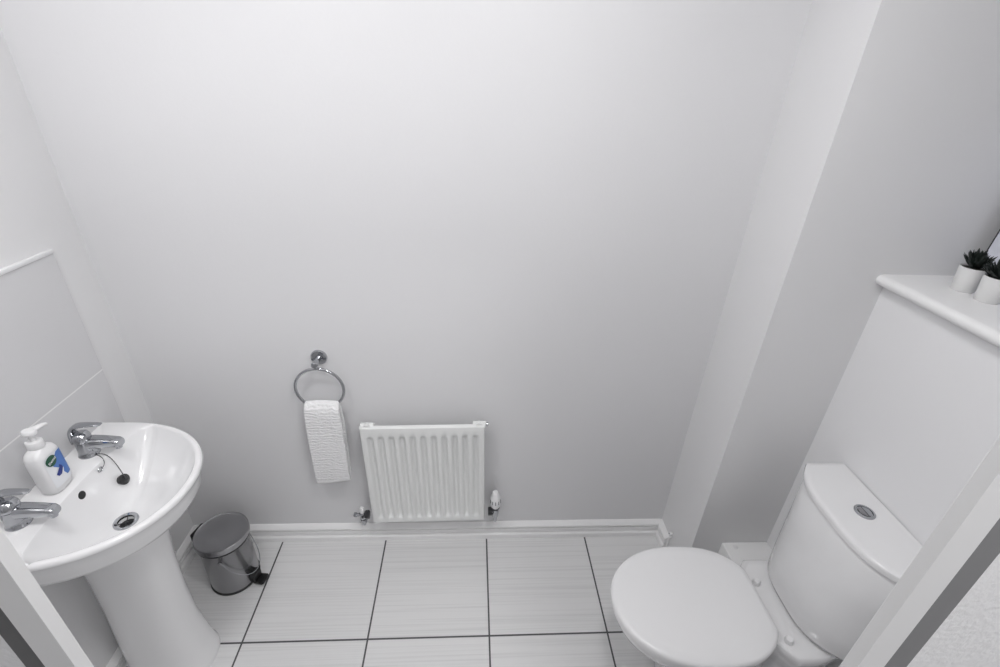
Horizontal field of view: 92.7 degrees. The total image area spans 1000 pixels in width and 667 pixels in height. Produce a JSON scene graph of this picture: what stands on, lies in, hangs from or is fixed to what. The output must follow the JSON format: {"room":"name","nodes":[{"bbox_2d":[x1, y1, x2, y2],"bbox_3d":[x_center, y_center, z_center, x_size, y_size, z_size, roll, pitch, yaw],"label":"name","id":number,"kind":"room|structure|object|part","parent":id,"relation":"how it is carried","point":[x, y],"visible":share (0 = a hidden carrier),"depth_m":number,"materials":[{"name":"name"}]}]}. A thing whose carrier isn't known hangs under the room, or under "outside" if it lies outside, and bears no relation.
{"room":"bathroom","nodes":[
{"label":"bathroom","id":0,"kind":"room"},
{"bbox_2d":[0,514,33,531],"bbox_3d":[-1.200,0.451,1.180,0.055,0.052,0.055,-1,29,-7],"label":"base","id":1,"kind":"object","parent":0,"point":[12,522],"depth_m":1.16,"materials":[{"name":"silver metal"}]},
{"bbox_2d":[74,444,100,459],"bbox_3d":[-1.212,0.332,1.399,0.055,0.052,0.055,-1,29,-7],"label":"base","id":2,"kind":"object","parent":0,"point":[85,451],"depth_m":1.38,"materials":[{"name":"silver metal"}]},
{"bbox_2d":[0,28,192,666],"bbox_3d":[-1.300,0.040,0.975,0.100,2.600,1.160,1,29,-4],"label":"wall","id":3,"kind":"structure","parent":0,"point":[36,215],"depth_m":1.38,"materials":[{"name":"white paint"}]},
{"bbox_2d":[0,249,124,498],"bbox_3d":[-1.254,0.270,1.110,0.012,0.672,0.892,1,29,-4],"label":"tile backsplash","id":4,"kind":"structure","parent":3,"relation":"attached to","point":[51,371],"depth_m":1.31,"materials":[{"name":"white tile"}]},
{"bbox_3d":[-1.241,-0.019,0.952,0.012,0.012,0.890,1,29,-4],"label":"edge trim","id":5,"kind":"part","parent":4,"relation":"part of","materials":[{"name":"white tile"}]},
{"bbox_2d":[106,526,195,666],"bbox_3d":[-1.287,1.145,1.578,0.025,0.087,1.160,1,29,-4],"label":"baseboard","id":6,"kind":"structure","parent":3,"relation":"attached to","point":[186,552],"depth_m":1.96,"materials":[{"name":"white paint"}]},
{"bbox_2d":[0,0,811,524],"bbox_3d":[0.091,-0.245,1.617,2.950,2.600,0.100,1,29,-4],"label":"wall","id":7,"kind":"structure","parent":0,"point":[527,219],"depth_m":1.47,"materials":[{"name":"white paint"}]},
{"bbox_2d":[294,350,344,403],"bbox_3d":[-0.646,0.171,1.711,0.179,0.225,0.060,1,29,-4],"label":"towel ring","id":8,"kind":"object","parent":7,"relation":"attached to","point":[317,356],"visible":0.86,"depth_m":1.68,"materials":[{"name":"silver metal"}]},
{"bbox_3d":[-0.642,0.102,1.670,0.023,0.030,0.054,1,29,-4],"label":"arm","id":9,"kind":"part","parent":8,"relation":"part of","materials":[{"name":"silver metal"}]},
{"bbox_3d":[-0.644,0.085,1.693,0.058,0.058,0.009,1,29,-4],"label":"wall plate","id":10,"kind":"part","parent":8,"relation":"part of","materials":[{"name":"silver metal"}]},
{"bbox_2d":[304,400,351,483],"bbox_3d":[-0.654,0.420,1.820,0.134,0.399,0.050,1,29,-4],"label":"hand towel","id":11,"kind":"object","parent":8,"relation":"hanging from","point":[324,419],"visible":1,"depth_m":1.79,"materials":[{"name":"white fabric"}]},
{"bbox_2d":[193,519,660,541],"bbox_3d":[-0.292,0.884,2.140,2.076,0.087,0.025,1,29,-4],"label":"baseboard","id":12,"kind":"structure","parent":7,"relation":"attached to","point":[301,532],"depth_m":2.14,"materials":[{"name":"white paint"}]},
{"bbox_2d":[354,420,500,525],"bbox_3d":[-0.303,0.573,1.939,0.616,0.556,0.074,0,29,-3],"label":"radiator","id":13,"kind":"object","parent":7,"relation":"attached to","point":[414,473],"visible":1,"depth_m":1.90,"materials":[{"name":"white metal"}]},
{"bbox_2d":[183,536,658,666],"bbox_3d":[0.101,1.516,1.153,2.950,0.050,2.600,1,29,-4],"label":"floor","id":14,"kind":"structure","parent":0,"point":[502,602],"depth_m":1.88,"materials":[{"name":"tile"}]},
{"bbox_2d":[0,422,219,666],"bbox_3d":[-1.078,0.772,1.512,0.406,0.820,0.534,1,29,-4],"label":"washbasin","id":15,"kind":"object","parent":14,"relation":"on","point":[111,534],"visible":0.97,"depth_m":1.41,"materials":[{"name":"white ceramic"}]},
{"bbox_2d":[0,488,60,531],"bbox_3d":[-1.163,0.425,1.170,0.126,0.110,0.055,-1,29,-7],"label":"tap","id":16,"kind":"object","parent":15,"relation":"on","point":[15,515],"visible":1,"depth_m":1.16,"materials":[{"name":"silver metal"}]},
{"bbox_3d":[-1.179,0.404,1.156,0.091,0.061,0.038,-1,29,-7],"label":"lever","id":17,"kind":"part","parent":16,"relation":"part of","materials":[{"name":"silver metal"}]},
{"bbox_3d":[-1.153,0.438,1.178,0.104,0.042,0.039,-1,29,-7],"label":"spout","id":18,"kind":"part","parent":16,"relation":"part of","materials":[{"name":"silver metal"}]},
{"bbox_2d":[20,422,72,494],"bbox_3d":[-1.195,0.329,1.252,0.057,0.196,0.076,0,29,-5],"label":"soap bottle","id":19,"kind":"object","parent":15,"relation":"on","point":[45,463],"visible":1,"depth_m":1.24,"materials":[{"name":"white plastic"}]},
{"bbox_2d":[67,422,124,459],"bbox_3d":[-1.175,0.305,1.389,0.126,0.110,0.055,-1,29,-7],"label":"tap","id":20,"kind":"object","parent":15,"relation":"on","point":[86,444],"visible":1,"depth_m":1.38,"materials":[{"name":"silver metal"}]},
{"bbox_3d":[-1.192,0.284,1.375,0.091,0.061,0.038,-1,29,-7],"label":"lever","id":21,"kind":"part","parent":20,"relation":"part of","materials":[{"name":"silver metal"}]},
{"bbox_3d":[-1.165,0.318,1.398,0.104,0.042,0.039,-1,29,-7],"label":"spout","id":22,"kind":"part","parent":20,"relation":"part of","materials":[{"name":"silver metal"}]},
{"bbox_3d":[-1.065,0.491,1.360,0.406,0.180,0.534,1,29,-4],"label":"basin bowl","id":23,"kind":"part","parent":15,"relation":"part of","materials":[{"name":"white ceramic"}]},
{"bbox_2d":[95,453,129,484],"bbox_3d":[-1.156,0.408,1.404,0.080,0.102,0.053,1,29,-4],"label":"plug","id":24,"kind":"object","parent":15,"relation":"on","point":[123,479],"visible":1,"depth_m":1.42,"materials":[{"name":"black rubber"}]},
{"bbox_2d":[190,512,268,595],"bbox_3d":[-1.075,0.880,1.899,0.199,0.263,0.229,-20,36,-35],"label":"pedal bin","id":25,"kind":"object","parent":14,"relation":"on","point":[224,545],"visible":1,"depth_m":1.85,"materials":[{"name":"silver metal"}]},
{"bbox_3d":[-1.076,0.774,1.844,0.193,0.025,0.193,1,29,-4],"label":"lid","id":26,"kind":"part","parent":25,"relation":"part of","materials":[{"name":"silver metal"}]},
{"bbox_3d":[-1.013,0.886,1.901,0.075,0.137,0.175,3,28,2],"label":"carry handle","id":27,"kind":"part","parent":25,"relation":"part of","materials":[{"name":"silver metal"}]},
{"bbox_2d":[655,519,668,546],"bbox_3d":[0.734,0.913,2.172,0.025,0.087,0.098,1,29,-4],"label":"baseboard","id":28,"kind":"object","parent":14,"relation":"on","point":[661,535],"visible":0.77,"depth_m":2.16,"materials":[{"name":"white paint"}]},
{"bbox_2d":[718,542,771,565],"bbox_3d":[0.973,0.978,1.892,0.186,0.259,0.156,1,29,-4],"label":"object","id":29,"kind":"object","parent":14,"relation":"on","point":[737,552],"visible":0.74,"depth_m":1.86,"materials":[{"name":"white paint"}]},
{"bbox_2d":[611,463,921,666],"bbox_3d":[0.718,0.858,1.510,0.741,0.814,0.414,1,29,-4],"label":"toilet","id":30,"kind":"object","parent":14,"relation":"on","point":[838,553],"visible":0.97,"depth_m":1.41,"materials":[{"name":"white ceramic"}]},
{"bbox_3d":[0.585,0.836,1.490,0.473,0.024,0.388,1,29,-4],"label":"lid","id":31,"kind":"part","parent":30,"relation":"part of","materials":[{"name":"white plastic"}]},
{"bbox_3d":[0.997,0.697,1.437,0.196,0.386,0.398,1,29,-4],"label":"cistern tank","id":32,"kind":"part","parent":30,"relation":"part of","materials":[{"name":"white ceramic"}]},
{"bbox_3d":[1.011,0.518,1.340,0.184,0.022,0.414,1,29,-4],"label":"cistern lid","id":33,"kind":"part","parent":30,"relation":"part of","materials":[{"name":"white ceramic"}]},
{"bbox_2d":[0,553,999,666],"bbox_3d":[0.152,0.340,0.543,2.950,2.600,0.028,1,29,-4],"label":"wall","id":34,"kind":"structure","parent":0,"point":[969,636],"depth_m":0.55,"materials":[{"name":"white paint"}]},
{"bbox_2d":[0,608,44,666],"bbox_3d":[-0.488,0.583,0.630,0.023,2.040,0.014,1,29,-4],"label":"trim","id":35,"kind":"structure","parent":34,"relation":"attached to","point":[9,633],"depth_m":0.47,"materials":[{"name":"grey"}]},
{"bbox_2d":[0,527,93,666],"bbox_3d":[-0.462,0.581,0.637,0.030,2.040,0.032,1,29,-4],"label":"trim","id":36,"kind":"structure","parent":34,"relation":"attached to","point":[23,601],"depth_m":0.45,"materials":[{"name":"white paint"}]},
{"bbox_2d":[839,435,999,666],"bbox_3d":[0.432,0.590,0.693,0.038,2.040,0.032,1,29,-4],"label":"trim","id":37,"kind":"structure","parent":34,"relation":"attached to","point":[975,510],"depth_m":0.48,"materials":[{"name":"white paint"}]},
{"bbox_2d":[884,518,999,666],"bbox_3d":[0.469,0.594,0.690,0.035,2.040,0.014,1,29,-4],"label":"trim","id":38,"kind":"structure","parent":34,"relation":"attached to","point":[988,549],"depth_m":0.52,"materials":[{"name":"grey"}]},
{"bbox_2d":[662,0,999,552],"bbox_3d":[1.121,-0.148,1.523,0.644,2.600,0.259,1,29,-4],"label":"wall pier","id":39,"kind":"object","parent":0,"point":[883,157],"visible":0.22,"depth_m":1.31,"materials":[{"name":"white paint"}]},
{"bbox_2d":[665,531,672,546],"bbox_3d":[0.742,0.922,2.108,0.016,0.130,0.015,1,29,-4],"label":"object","id":40,"kind":"object","parent":39,"relation":"attached to","point":[670,532],"visible":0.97,"depth_m":2.09,"materials":[{"name":"white paint"}]},
{"bbox_2d":[767,287,999,666],"bbox_3d":[1.276,0.670,1.329,0.341,1.361,0.881,1,29,-4],"label":"wall","id":41,"kind":"structure","parent":0,"point":[913,412],"depth_m":1.29,"materials":[{"name":"white paint"}]},
{"bbox_2d":[876,274,999,347],"bbox_3d":[1.287,0.058,0.995,0.374,0.033,0.882,1,29,-4],"label":"board","id":42,"kind":"object","parent":41,"relation":"on","point":[933,293],"visible":0.89,"depth_m":1.21,"materials":[{"name":"white paint"}]},
{"bbox_2d":[950,248,996,293],"bbox_3d":[1.244,-0.167,1.253,0.071,0.112,0.076,12,30,17],"label":"potted succulent","id":43,"kind":"object","parent":42,"relation":"on","point":[967,278],"visible":0.98,"depth_m":1.24,"materials":[{"name":"white ceramic"}]},
{"bbox_2d":[950,263,985,293],"bbox_3d":[1.238,-0.145,1.262,0.058,0.064,0.058,1,29,-4],"label":"pot","id":44,"kind":"object","parent":43,"relation":"on","point":[967,278],"depth_m":1.25,"materials":[{"name":"white ceramic"}]},
{"bbox_2d":[973,259,999,304],"bbox_3d":[1.241,-0.132,1.189,0.075,0.112,0.081,1,29,-4],"label":"potted succulent","id":45,"kind":"object","parent":42,"relation":"on","point":[988,289],"visible":1,"depth_m":1.19,"materials":[{"name":"white ceramic"}]},
{"bbox_2d":[973,273,999,304],"bbox_3d":[1.239,-0.112,1.200,0.058,0.064,0.058,1,29,-4],"label":"pot","id":46,"kind":"object","parent":45,"relation":"on","point":[988,289],"depth_m":1.19,"materials":[{"name":"white ceramic"}]},
{"bbox_2d":[986,229,999,264],"bbox_3d":[1.364,-0.259,1.121,0.037,0.410,0.310,1,29,-4],"label":"picture","id":47,"kind":"object","parent":42,"relation":"on","point":[993,249],"visible":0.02,"depth_m":1.29,"materials":[{"name":"white"}]},
{"bbox_2d":[986,229,999,250],"bbox_3d":[1.364,-0.259,1.121,0.008,0.410,0.310,4,28,-5],"label":"picture frame","id":48,"kind":"object","parent":47,"relation":"attached to","point":[995,244],"depth_m":1.29,"materials":[{"name":"grey metal"}]}
]}

